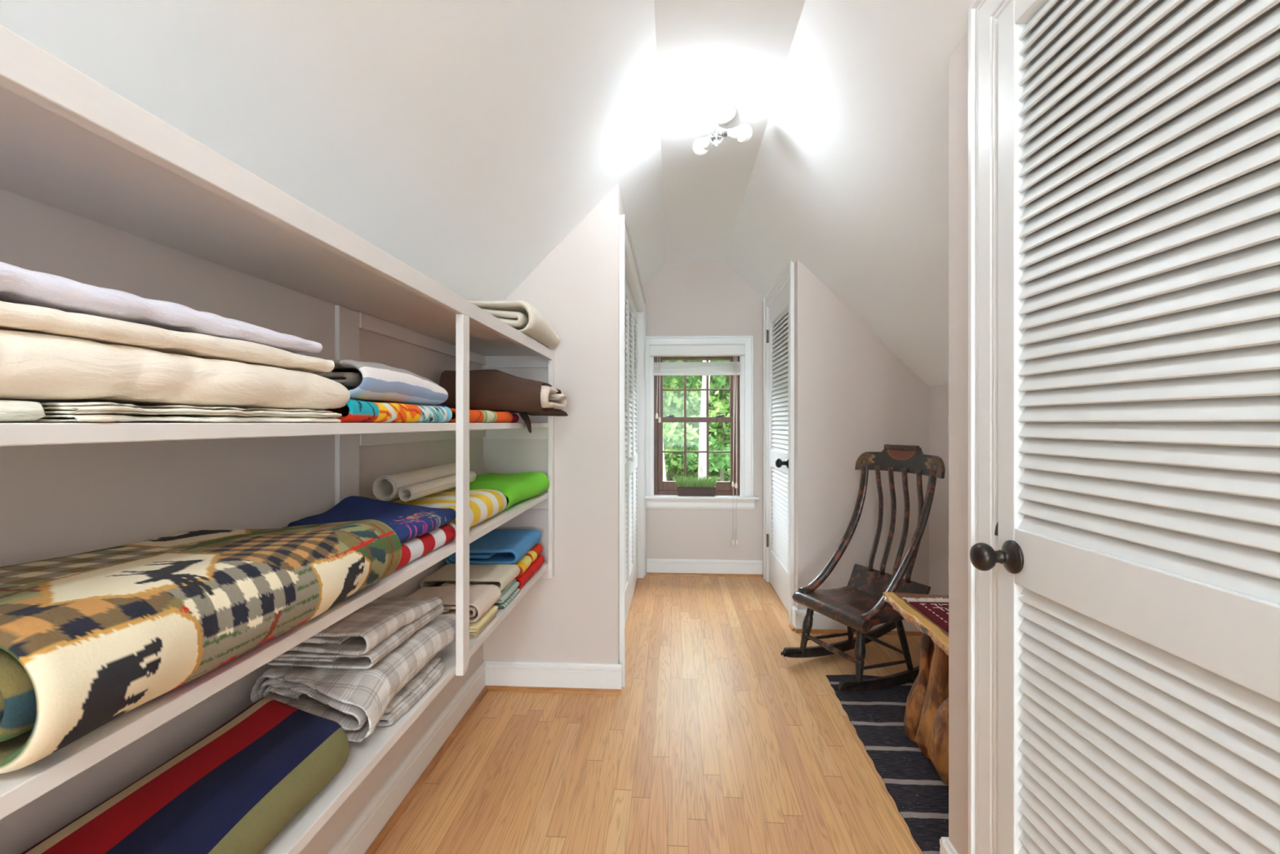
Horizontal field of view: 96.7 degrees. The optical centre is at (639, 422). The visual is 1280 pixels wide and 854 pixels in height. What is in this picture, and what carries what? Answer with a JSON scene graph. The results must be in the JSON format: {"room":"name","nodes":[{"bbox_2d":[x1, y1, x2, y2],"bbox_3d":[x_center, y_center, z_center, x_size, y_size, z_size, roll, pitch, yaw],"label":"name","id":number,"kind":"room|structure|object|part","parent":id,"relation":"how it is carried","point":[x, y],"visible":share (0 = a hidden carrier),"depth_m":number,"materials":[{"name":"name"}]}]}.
{"room":"attic linen closet","nodes":[
{"label":"attic linen closet","id":0,"kind":"room"},
{"bbox_2d":[0,187,483,853],"bbox_3d":[-0.986,0.330,-1.458,0.100,1.680,8.170,0,0,3],"label":"wall","id":1,"kind":"structure","parent":0,"point":[56,500],"depth_m":0.96,"materials":[{"name":"paint"}]},
{"bbox_2d":[0,24,554,853],"bbox_3d":[-0.646,0.229,0.675,0.319,1.082,3.669,0,0,3],"label":"shelving unit","id":2,"kind":"object","parent":1,"relation":"attached to","point":[69,142],"visible":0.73,"depth_m":0.83,"materials":[{"name":"paint"}]},
{"bbox_2d":[0,400,45,422],"bbox_3d":[-0.688,-0.010,0.129,0.289,0.019,0.781,0,0,3],"label":"sheet","id":3,"kind":"object","parent":2,"relation":"on","point":[11,411],"visible":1,"depth_m":0.49,"materials":[{"name":"beige fabric"}]},
{"bbox_2d":[0,329,350,410],"bbox_3d":[-0.666,-0.052,0.414,0.294,0.062,1.152,0,0,3],"label":"duvet","id":4,"kind":"object","parent":3,"relation":"on","point":[33,366],"visible":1,"depth_m":0.60,"materials":[{"name":"beige fabric"}]},
{"bbox_2d":[0,301,334,372],"bbox_3d":[-0.664,-0.096,0.394,0.265,0.027,1.114,0,0,3],"label":"sheet","id":5,"kind":"object","parent":4,"relation":"on","point":[13,317],"visible":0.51,"depth_m":0.61,"materials":[{"name":"beige fabric"}]},
{"bbox_2d":[0,262,322,353],"bbox_3d":[-0.668,-0.125,0.387,0.257,0.028,1.090,0,0,3],"label":"sheet","id":6,"kind":"object","parent":5,"relation":"on","point":[18,285],"visible":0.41,"depth_m":0.59,"materials":[{"name":"white fabric"}]},
{"bbox_2d":[22,402,342,422],"bbox_3d":[-0.646,-0.011,0.739,0.302,0.021,0.425,0,0,3],"label":"sheet","id":7,"kind":"object","parent":2,"relation":"on","point":[102,412],"visible":0.9,"depth_m":0.65,"materials":[{"name":"beige fabric"}]},
{"bbox_2d":[20,697,349,853],"bbox_3d":[-0.637,0.558,0.695,0.262,0.092,0.789,0,0,3],"label":"striped blanket","id":8,"kind":"object","parent":2,"relation":"on","point":[233,790],"visible":1,"depth_m":0.80,"materials":[{"name":"fabric"}]},
{"bbox_2d":[0,519,401,773],"bbox_3d":[-0.625,0.232,0.819,0.336,0.137,0.690,0,0,3],"label":"blanket","id":9,"kind":"object","parent":2,"relation":"on","point":[87,639],"visible":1,"depth_m":0.60,"materials":[{"name":"multicoloured fabric"}]},
{"bbox_2d":[214,399,447,422],"bbox_3d":[-0.603,-0.022,1.185,0.259,0.042,0.416,0,0,3],"label":"towel","id":10,"kind":"object","parent":2,"relation":"on","point":[354,411],"visible":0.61,"depth_m":1.12,"materials":[{"name":"multicoloured fabric"}]},
{"bbox_2d":[309,359,448,404],"bbox_3d":[-0.605,-0.083,1.232,0.244,0.081,0.390,0,0,3],"label":"striped throw","id":11,"kind":"object","parent":10,"relation":"on","point":[366,381],"visible":0.61,"depth_m":1.13,"materials":[{"name":"white fabric"}]},
{"bbox_2d":[250,613,455,742],"bbox_3d":[-0.610,0.531,1.290,0.277,0.104,0.499,0,0,3],"label":"folded blanket","id":12,"kind":"object","parent":2,"relation":"on","point":[357,700],"visible":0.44,"depth_m":1.10,"materials":[{"name":"grey fabric"}]},
{"bbox_2d":[263,603,444,668],"bbox_3d":[-0.615,0.462,1.271,0.224,0.031,0.348,0,0,3],"label":"sheet","id":13,"kind":"object","parent":12,"relation":"on","point":[297,658],"visible":0.3,"depth_m":1.11,"materials":[{"name":"grey fabric"}]},
{"bbox_2d":[288,595,443,655],"bbox_3d":[-0.619,0.423,1.260,0.236,0.046,0.347,0,0,3],"label":"sheet","id":14,"kind":"object","parent":13,"relation":"on","point":[357,633],"visible":0.61,"depth_m":1.15,"materials":[{"name":"grey fabric"}]},
{"bbox_2d":[375,657,445,726],"bbox_3d":[-0.599,0.587,1.269,0.251,0.037,0.272,0,0,3],"label":"sheet","id":15,"kind":"object","parent":2,"relation":"on","point":[405,699],"visible":0.19,"depth_m":1.23,"materials":[{"name":"white fabric"}]},
{"bbox_2d":[394,523,455,570],"bbox_3d":[-0.560,0.277,1.286,0.170,0.047,0.380,0,0,3],"label":"towel","id":16,"kind":"object","parent":2,"relation":"on","point":[412,548],"visible":0.22,"depth_m":1.28,"materials":[{"name":"red fabric"}]},
{"bbox_2d":[287,495,455,542],"bbox_3d":[-0.609,0.219,1.294,0.277,0.072,0.368,0,0,3],"label":"folded blanket","id":17,"kind":"object","parent":16,"relation":"on","point":[409,522],"visible":0.65,"depth_m":1.31,"materials":[{"name":"blue fabric"}]},
{"bbox_2d":[436,405,452,422],"bbox_3d":[-0.570,-0.022,1.408,0.211,0.043,0.030,0,0,3],"label":"towel","id":18,"kind":"object","parent":2,"relation":"on","point":[448,410],"visible":0.06,"depth_m":1.39,"materials":[{"name":"blue fabric"}]},
{"bbox_2d":[395,488,506,527],"bbox_3d":[-0.584,0.258,1.708,0.275,0.086,0.431,0,0,3],"label":"towel","id":19,"kind":"object","parent":2,"relation":"on","point":[484,504],"visible":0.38,"depth_m":1.67,"materials":[{"name":"yellow fabric"}]},
{"bbox_2d":[373,462,455,500],"bbox_3d":[-0.663,0.173,1.759,0.068,0.067,0.510,0,0,2],"label":"paper roll","id":20,"kind":"object","parent":19,"relation":"on","point":[387,487],"visible":0.61,"depth_m":1.58,"materials":[{"name":"beige paper"}]},
{"bbox_2d":[398,471,476,501],"bbox_3d":[-0.603,0.187,1.743,0.041,0.040,0.494,0,0,3],"label":"paper roll","id":21,"kind":"object","parent":19,"relation":"on","point":[406,493],"visible":0.83,"depth_m":1.60,"materials":[{"name":"beige paper"}]},
{"bbox_3d":[-0.449,0.179,1.440,0.019,0.902,0.044,0,0,3],"label":"post","id":22,"kind":"part","parent":2,"relation":"part of","materials":[{"name":"paint"}]},
{"bbox_2d":[444,408,512,422],"bbox_3d":[-0.574,-0.020,1.725,0.250,0.039,0.500,0,0,3],"label":"rolled towel","id":23,"kind":"object","parent":2,"relation":"on","point":[475,415],"visible":0.29,"depth_m":1.71,"materials":[{"name":"orange fabric"}]},
{"bbox_2d":[469,613,495,637],"bbox_3d":[-0.575,0.599,1.698,0.241,0.013,0.182,0,0,3],"label":"sheet","id":24,"kind":"object","parent":2,"relation":"on","point":[472,634],"visible":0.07,"depth_m":1.64,"materials":[{"name":"beige fabric"}]},
{"bbox_2d":[469,605,497,631],"bbox_3d":[-0.574,0.583,1.708,0.244,0.017,0.193,0,0,3],"label":"pillowcase","id":25,"kind":"object","parent":24,"relation":"on","point":[476,626],"visible":0.14,"depth_m":1.67,"materials":[{"name":"beige fabric"}]},
{"bbox_2d":[407,584,501,622],"bbox_3d":[-0.583,0.544,1.721,0.265,0.059,0.238,0,0,3],"label":"sheet","id":26,"kind":"object","parent":25,"relation":"on","point":[482,597],"visible":0.48,"depth_m":1.71,"materials":[{"name":"beige fabric"}]},
{"bbox_2d":[449,471,549,509],"bbox_3d":[-0.550,0.253,2.191,0.300,0.095,0.504,0,0,3],"label":"towel","id":27,"kind":"object","parent":2,"relation":"on","point":[516,487],"visible":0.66,"depth_m":2.12,"materials":[{"name":"green fabric"}]},
{"bbox_2d":[439,368,568,432],"bbox_3d":[-0.484,-0.075,2.141,0.387,0.224,0.452,0,0,3],"label":"blanket","id":28,"kind":"object","parent":2,"relation":"on","point":[490,389],"visible":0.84,"depth_m":1.93,"materials":[{"name":"brown fabric"}]},
{"bbox_2d":[492,588,519,608],"bbox_3d":[-0.559,0.595,1.951,0.250,0.021,0.198,0,0,3],"label":"sheet","id":29,"kind":"object","parent":2,"relation":"on","point":[500,605],"visible":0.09,"depth_m":1.89,"materials":[{"name":"green fabric"}]},
{"bbox_2d":[438,578,519,602],"bbox_3d":[-0.562,0.569,1.946,0.262,0.030,0.202,0,0,3],"label":"sheet","id":30,"kind":"object","parent":29,"relation":"on","point":[509,589],"visible":0.1,"depth_m":1.92,"materials":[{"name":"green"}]},
{"bbox_2d":[418,563,519,591],"bbox_3d":[-0.575,0.526,1.948,0.288,0.045,0.194,0,0,3],"label":"fleece","id":31,"kind":"object","parent":30,"relation":"on","point":[501,575],"visible":0.78,"depth_m":1.90},
{"bbox_2d":[467,299,559,348],"bbox_3d":[-0.509,-0.376,2.236,0.315,0.120,0.503,0,0,3],"label":"quilt","id":32,"kind":"object","parent":2,"relation":"on","point":[520,314],"visible":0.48,"depth_m":2.02,"materials":[{"name":"beige fabric"}]},
{"bbox_2d":[509,413,519,422],"bbox_3d":[-0.559,-0.017,2.023,0.242,0.034,0.093,0,0,3],"label":"rolled towel","id":33,"kind":"object","parent":2,"relation":"on","point":[515,417],"visible":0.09,"depth_m":2.02,"materials":[{"name":"purple fabric"}]},
{"bbox_2d":[514,555,544,588],"bbox_3d":[-0.539,0.583,2.249,0.250,0.046,0.381,0,0,3],"label":"rolled towel","id":34,"kind":"object","parent":2,"relation":"on","point":[536,564],"visible":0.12,"depth_m":2.20,"materials":[{"name":"red fabric"}]},
{"bbox_2d":[469,543,542,577],"bbox_3d":[-0.541,0.537,2.250,0.252,0.046,0.390,0,0,3],"label":"towel","id":35,"kind":"object","parent":34,"relation":"on","point":[525,562],"visible":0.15,"depth_m":2.20,"materials":[{"name":"yellow fabric"}]},
{"bbox_2d":[444,528,541,564],"bbox_3d":[-0.564,0.484,2.239,0.265,0.063,0.404,0,0,3],"label":"towel","id":36,"kind":"object","parent":35,"relation":"on","point":[497,546],"visible":0.8,"depth_m":2.15,"materials":[{"name":"blue fabric"}]},
{"bbox_3d":[-0.386,0.199,2.474,0.019,0.942,0.044,0,0,3],"label":"post","id":37,"kind":"part","parent":2,"relation":"part of","materials":[{"name":"paint"}]},
{"bbox_2d":[327,660,488,853],"bbox_3d":[-0.923,1.110,-1.512,0.032,0.120,8.070,0,0,3],"label":"baseboard","id":38,"kind":"structure","parent":1,"relation":"attached to","point":[367,832],"depth_m":1.78,"materials":[{"name":"paint"}]},
{"bbox_3d":[-0.915,1.161,-1.512,0.017,0.017,8.070,0,0,3],"label":"shoe moulding","id":39,"kind":"part","parent":38,"relation":"part of","materials":[{"name":"white wood"}]},
{"bbox_2d":[483,182,643,663],"bbox_3d":[-0.385,0.035,3.465,0.700,2.270,1.930,0,0,3],"label":"wall","id":40,"kind":"structure","parent":0,"point":[572,615],"depth_m":2.49,"materials":[{"name":"paint"}]},
{"bbox_2d":[484,660,622,694],"bbox_3d":[-0.387,1.110,2.482,0.615,0.120,0.032,0,0,3],"label":"baseboard","id":41,"kind":"structure","parent":40,"relation":"attached to","point":[500,675],"depth_m":2.48,"materials":[{"name":"paint"}]},
{"bbox_3d":[-0.388,1.161,2.475,0.615,0.017,0.017,0,0,3],"label":"shoe moulding","id":42,"kind":"part","parent":41,"relation":"part of","materials":[{"name":"brown wood"}]},
{"bbox_2d":[624,275,637,628],"bbox_3d":[-0.065,0.166,3.454,0.063,1.985,1.684,0,0,3],"label":"door","id":43,"kind":"structure","parent":40,"relation":"in","point":[630,311],"depth_m":3.66,"materials":[{"name":"paint"}]},
{"bbox_3d":[-0.052,0.218,3.423,0.033,0.032,0.032,0,0,3],"label":"knob","id":44,"kind":"part","parent":43,"relation":"part of","materials":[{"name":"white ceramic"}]},
{"bbox_2d":[619,213,645,686],"bbox_3d":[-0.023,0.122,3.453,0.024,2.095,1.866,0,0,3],"label":"trim","id":45,"kind":"structure","parent":40,"relation":"attached to","point":[625,244],"depth_m":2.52,"materials":[{"name":"paint"}]},
{"bbox_2d":[0,0,1279,386],"bbox_3d":[0.238,-0.595,-0.616,2.950,1.470,10.200,0,0,3],"label":"ceiling","id":46,"kind":"structure","parent":0,"point":[464,141],"depth_m":1.66,"materials":[{"name":"paint"}]},
{"bbox_2d":[693,102,752,155],"bbox_3d":[0.328,-1.163,2.252,0.232,0.134,0.253,0,0,3],"label":"ceiling lamp","id":47,"kind":"object","parent":46,"relation":"attached to","point":[711,116],"visible":1,"depth_m":2.23,"materials":[{"name":"white glass"}]},
{"bbox_2d":[693,133,714,155],"bbox_3d":[0.263,-1.139,2.325,0.093,0.068,0.116,0,0,3],"label":"bulb","id":48,"kind":"object","parent":47,"relation":"attached to","point":[701,145],"depth_m":2.32,"materials":[{"name":"white glass"}]},
{"bbox_2d":[721,123,752,142],"bbox_3d":[0.383,-1.147,2.255,0.124,0.068,0.068,0,0,3],"label":"bulb","id":49,"kind":"object","parent":47,"relation":"attached to","point":[743,133],"depth_m":2.24,"materials":[{"name":"white glass"}]},
{"bbox_2d":[374,573,923,853],"bbox_3d":[0.264,1.200,-0.607,2.800,0.060,10.220,0,0,3],"label":"floor","id":50,"kind":"structure","parent":0,"point":[714,740],"depth_m":1.97,"materials":[{"name":"brown wood"}]},
{"bbox_2d":[826,674,948,853],"bbox_3d":[1.143,1.166,1.927,0.722,0.006,1.387,0,0,3],"label":"rug","id":51,"kind":"object","parent":50,"relation":"on","point":[919,794],"visible":0.3,"depth_m":1.97,"materials":[{"name":"black fabric"}]},
{"bbox_2d":[781,444,945,692],"bbox_3d":[1.110,0.636,2.724,0.751,1.056,0.524,0,0,-23],"label":"rocking chair","id":52,"kind":"object","parent":51,"relation":"on","point":[860,605],"visible":0.96,"depth_m":2.73,"materials":[{"name":"paint"}]},
{"bbox_3d":[0.821,0.999,2.792,0.064,0.266,0.054,0,0,-23],"label":"leg","id":53,"kind":"part","parent":52,"relation":"part of","materials":[{"name":"black paint"}]},
{"bbox_3d":[1.026,0.861,2.688,0.390,0.066,0.464,0,0,-23],"label":"seat","id":54,"kind":"part","parent":52,"relation":"part of","materials":[{"name":"paint"}]},
{"bbox_3d":[1.067,1.004,2.888,0.033,0.278,0.087,0,0,33],"label":"leg","id":55,"kind":"part","parent":52,"relation":"part of","materials":[{"name":"black paint"}]},
{"bbox_3d":[0.955,0.999,2.470,0.064,0.266,0.054,0,0,-23],"label":"leg","id":56,"kind":"part","parent":52,"relation":"part of","materials":[{"name":"black paint"}]},
{"bbox_3d":[1.190,0.793,2.757,0.073,0.117,0.457,0,0,-23],"label":"seat panel","id":57,"kind":"part","parent":52,"relation":"part of","materials":[{"name":"paint"}]},
{"bbox_3d":[1.274,0.183,2.792,0.072,0.130,0.524,0,0,-23],"label":"crest rail","id":58,"kind":"part","parent":52,"relation":"part of","materials":[{"name":"black wood"}]},
{"bbox_3d":[1.197,1.004,2.577,0.087,0.278,0.033,0,0,12],"label":"leg","id":59,"kind":"part","parent":52,"relation":"part of","materials":[{"name":"black paint"}]},
{"bbox_2d":[882,591,948,785],"bbox_3d":[1.186,0.917,1.817,0.527,0.492,0.875,0,0,3],"label":"wooden table","id":60,"kind":"object","parent":51,"relation":"on","point":[926,720],"visible":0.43,"depth_m":1.97,"materials":[{"name":"brown wood"}]},
{"bbox_3d":[1.054,0.934,2.099,0.151,0.458,0.093,0,0,3],"label":"trunk leg","id":61,"kind":"part","parent":60,"relation":"part of","materials":[{"name":"brown wood"}]},
{"bbox_2d":[902,596,948,632],"bbox_3d":[1.138,0.663,1.809,0.322,0.015,0.710,0,0,3],"label":"woven mat","id":62,"kind":"object","parent":60,"relation":"on","point":[937,610],"visible":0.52,"depth_m":2.04,"materials":[{"name":"red fabric"}]},
{"bbox_3d":[1.052,0.934,2.001,0.166,0.458,0.102,0,0,-33],"label":"trunk leg","id":63,"kind":"part","parent":60,"relation":"part of","materials":[{"name":"brown wood"}]},
{"bbox_3d":[1.024,1.032,1.859,0.144,0.262,0.148,0,0,3],"label":"trunk leg","id":64,"kind":"part","parent":60,"relation":"part of","materials":[{"name":"brown wood"}]},
{"bbox_2d":[643,262,787,574],"bbox_3d":[0.471,-0.080,4.440,2.800,2.500,0.120,0,0,3],"label":"wall","id":65,"kind":"structure","parent":0,"point":[691,299],"depth_m":4.38,"materials":[{"name":"paint"}]},
{"bbox_2d":[644,334,759,509],"bbox_3d":[0.454,-0.005,4.402,0.898,1.327,0.167,0,0,3],"label":"window","id":66,"kind":"structure","parent":65,"relation":"in","point":[660,494],"depth_m":4.38,"materials":[{"name":"paint"}]},
{"bbox_3d":[0.442,-0.269,4.466,0.600,0.522,0.030,0,0,3],"label":"sash","id":67,"kind":"part","parent":66,"relation":"part of","materials":[{"name":"brown wood"}]},
{"bbox_2d":[672,473,720,496],"bbox_3d":[0.439,0.473,4.367,0.416,0.171,0.108,0,0,3],"label":"planter","id":68,"kind":"object","parent":66,"relation":"on","point":[691,488],"visible":1,"depth_m":4.34,"materials":[{"name":"green plant"}]},
{"bbox_3d":[0.433,0.523,4.370,0.300,0.070,0.076,0,0,3],"label":"pot","id":69,"kind":"part","parent":68,"relation":"part of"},
{"bbox_3d":[0.441,0.004,4.449,0.660,1.108,0.075,0,0,3],"label":"frame","id":70,"kind":"part","parent":66,"relation":"part of","materials":[{"name":"brown wood"}]},
{"bbox_3d":[0.440,0.240,4.431,0.600,0.570,0.030,0,0,3],"label":"sash","id":71,"kind":"part","parent":66,"relation":"part of","materials":[{"name":"brown wood"}]},
{"bbox_2d":[649,344,745,545],"bbox_3d":[0.433,0.165,4.335,0.717,1.514,0.093,0,0,3],"label":"window blind","id":72,"kind":"object","parent":66,"relation":"attached to","point":[700,368],"visible":1,"depth_m":4.31,"materials":[{"name":"white plastic"}]},
{"bbox_3d":[0.133,-0.282,4.345,0.012,0.475,0.004,0,0,3],"label":"lift cord","id":73,"kind":"part","parent":72,"relation":"part of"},
{"bbox_3d":[0.151,-0.268,4.341,0.007,0.505,0.004,0,0,3],"label":"lift cord","id":74,"kind":"part","parent":72,"relation":"part of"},
{"bbox_3d":[0.704,0.194,4.288,0.004,1.428,0.017,0,0,38],"label":"lift cord","id":75,"kind":"part","parent":72,"relation":"part of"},
{"bbox_3d":[0.712,-0.025,4.302,0.023,0.990,0.004,0,0,-15],"label":"lift cord","id":76,"kind":"part","parent":72,"relation":"part of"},
{"bbox_3d":[0.725,-0.020,4.298,0.004,1.000,0.010,0,0,-42],"label":"lift cord","id":77,"kind":"part","parent":72,"relation":"part of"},
{"bbox_3d":[0.730,0.194,4.287,0.004,1.428,0.015,0,0,25],"label":"lift cord","id":78,"kind":"part","parent":72,"relation":"part of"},
{"bbox_2d":[646,558,763,577],"bbox_3d":[0.494,1.110,4.362,0.885,0.120,0.032,0,0,3],"label":"baseboard","id":79,"kind":"structure","parent":65,"relation":"attached to","point":[655,566],"depth_m":4.36,"materials":[{"name":"paint"}]},
{"bbox_3d":[0.493,1.161,4.354,0.885,0.017,0.017,0,0,3],"label":"shoe moulding","id":80,"kind":"part","parent":79,"relation":"part of","materials":[{"name":"brown wood"}]},
{"bbox_2d":[794,259,928,609],"bbox_3d":[1.330,0.070,3.751,0.819,2.200,1.150,0,0,3],"label":"wall","id":81,"kind":"structure","parent":0,"point":[854,396],"depth_m":3.19,"materials":[{"name":"paint"}]},
{"bbox_2d":[766,283,788,613],"bbox_3d":[0.900,0.157,3.797,0.114,2.014,0.796,0,0,3],"label":"door","id":82,"kind":"structure","parent":81,"relation":"in","point":[777,539],"depth_m":3.80,"materials":[{"name":"paint"}]},
{"bbox_3d":[0.862,0.244,3.450,0.080,0.066,0.066,0,0,3],"label":"knob","id":83,"kind":"part","parent":82,"relation":"part of","materials":[{"name":"black metal"}]},
{"bbox_2d":[763,260,794,624],"bbox_3d":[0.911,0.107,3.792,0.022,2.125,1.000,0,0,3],"label":"trim","id":84,"kind":"structure","parent":81,"relation":"attached to","point":[788,276],"depth_m":3.31,"materials":[{"name":"paint"}]},
{"bbox_2d":[789,604,797,631],"bbox_3d":[0.873,1.110,3.240,0.032,0.120,0.075,0,0,3],"label":"baseboard","id":85,"kind":"structure","parent":81,"relation":"attached to","point":[792,625],"depth_m":3.23,"materials":[{"name":"paint"}]},
{"bbox_3d":[0.865,1.161,3.241,0.017,0.017,0.075,0,0,3],"label":"shoe moulding","id":86,"kind":"part","parent":85,"relation":"part of","materials":[{"name":"brown wood"}]},
{"bbox_2d":[795,609,922,635],"bbox_3d":[1.237,1.110,3.165,0.734,0.120,0.032,0,0,3],"label":"baseboard","id":87,"kind":"structure","parent":81,"relation":"attached to","point":[822,624],"depth_m":3.17,"materials":[{"name":"paint"}]},
{"bbox_3d":[1.236,1.161,3.157,0.734,0.017,0.017,0,0,3],"label":"shoe moulding","id":88,"kind":"part","parent":87,"relation":"part of","materials":[{"name":"brown wood"}]},
{"bbox_2d":[928,383,948,595],"bbox_3d":[1.600,0.445,2.272,0.100,1.450,1.970,0,0,3],"label":"wall","id":89,"kind":"structure","parent":0,"point":[938,394],"depth_m":3.04,"materials":[{"name":"paint"}]},
{"bbox_2d":[948,32,1191,853],"bbox_3d":[0.972,0.070,-2.123,0.819,2.200,7.080,0,0,3],"label":"wall","id":90,"kind":"structure","parent":0,"point":[958,60],"depth_m":1.39,"materials":[{"name":"paint"}]},
{"bbox_2d":[939,836,948,853],"bbox_3d":[1.131,1.110,1.430,0.734,0.120,0.032,0,0,3],"label":"baseboard","id":91,"kind":"structure","parent":90,"relation":"attached to","point":[942,839],"depth_m":1.44,"materials":[{"name":"paint"}]},
{"bbox_2d":[942,839,958,853],"bbox_3d":[0.759,1.110,1.379,0.032,0.120,0.115,0,0,3],"label":"baseboard","id":92,"kind":"structure","parent":90,"relation":"attached to","point":[948,847],"depth_m":1.42,"materials":[{"name":"paint"}]},
{"bbox_2d":[968,0,1012,853],"bbox_3d":[0.730,0.109,0.810,0.022,2.122,0.985,0,0,3],"label":"trim","id":93,"kind":"structure","parent":90,"relation":"attached to","point":[983,21],"depth_m":1.24,"materials":[{"name":"paint"}]},
{"bbox_2d":[969,0,1279,853],"bbox_3d":[0.711,0.158,0.818,0.114,2.008,0.777,0,0,2],"label":"door","id":94,"kind":"structure","parent":90,"relation":"in","point":[1137,529],"depth_m":0.86,"materials":[{"name":"paint"}]},
{"bbox_3d":[0.705,0.267,1.136,0.080,0.066,0.066,0,0,2],"label":"knob","id":95,"kind":"part","parent":94,"relation":"part of","materials":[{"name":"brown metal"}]},
{"label":"outside","id":96,"kind":"structure","parent":0,"visible":0},
{"bbox_2d":[668,461,734,495],"bbox_3d":[1.357,1.350,22.259,28.000,5.440,35.400,0,0,3],"label":"ground","id":97,"kind":"structure","parent":96,"point":[689,461],"depth_m":19.79,"materials":[{"name":"green plant"}]},
{"bbox_2d":[662,360,683,480],"bbox_3d":[0.340,-1.668,9.440,8.676,10.730,6.854,0,0,3],"label":"tree","id":98,"kind":"object","parent":97,"relation":"on","point":[664,461],"visible":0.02,"depth_m":9.55,"materials":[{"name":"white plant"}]},
{"bbox_2d":[662,360,729,480],"bbox_3d":[0.764,-1.577,14.122,8.082,9.269,9.665,0,0,3],"label":"tree","id":99,"kind":"object","parent":97,"relation":"on","point":[718,405],"visible":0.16,"depth_m":10.96,"materials":[{"name":"green plant"}]},
{"bbox_2d":[662,360,729,481],"bbox_3d":[1.657,-1.270,13.314,8.184,9.001,8.373,0,0,3],"label":"tree","id":100,"kind":"object","parent":97,"relation":"on","point":[722,462],"visible":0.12,"depth_m":11.18,"materials":[{"name":"green plant"}]},
{"bbox_2d":[662,375,729,481],"bbox_3d":[2.945,-1.749,15.372,7.652,9.005,8.314,0,0,10],"label":"tree","id":101,"kind":"object","parent":97,"relation":"on","point":[713,380],"visible":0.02,"depth_m":13.59,"materials":[{"name":"green plant"}]},
{"bbox_2d":[663,360,728,479],"bbox_3d":[2.133,-2.413,16.498,8.671,9.852,7.965,0,0,-33],"label":"tree","id":102,"kind":"object","parent":97,"relation":"on","point":[700,360],"visible":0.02,"depth_m":16.86,"materials":[{"name":"green plant"}]},
{"bbox_2d":[662,360,735,495],"bbox_3d":[2.890,-2.422,18.703,16.607,11.182,16.900,0,0,3],"label":"undergrowth","id":103,"kind":"object","parent":97,"relation":"on","point":[677,469],"visible":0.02,"depth_m":12.58,"materials":[{"name":"green plant"}]},
{"bbox_2d":[697,360,710,479],"bbox_3d":[1.534,-1.152,9.142,7.451,9.826,7.648,0,0,-26],"label":"tree","id":104,"kind":"object","parent":97,"relation":"on","point":[702,433],"visible":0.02,"depth_m":9.11,"materials":[{"name":"white plant"}]}
]}

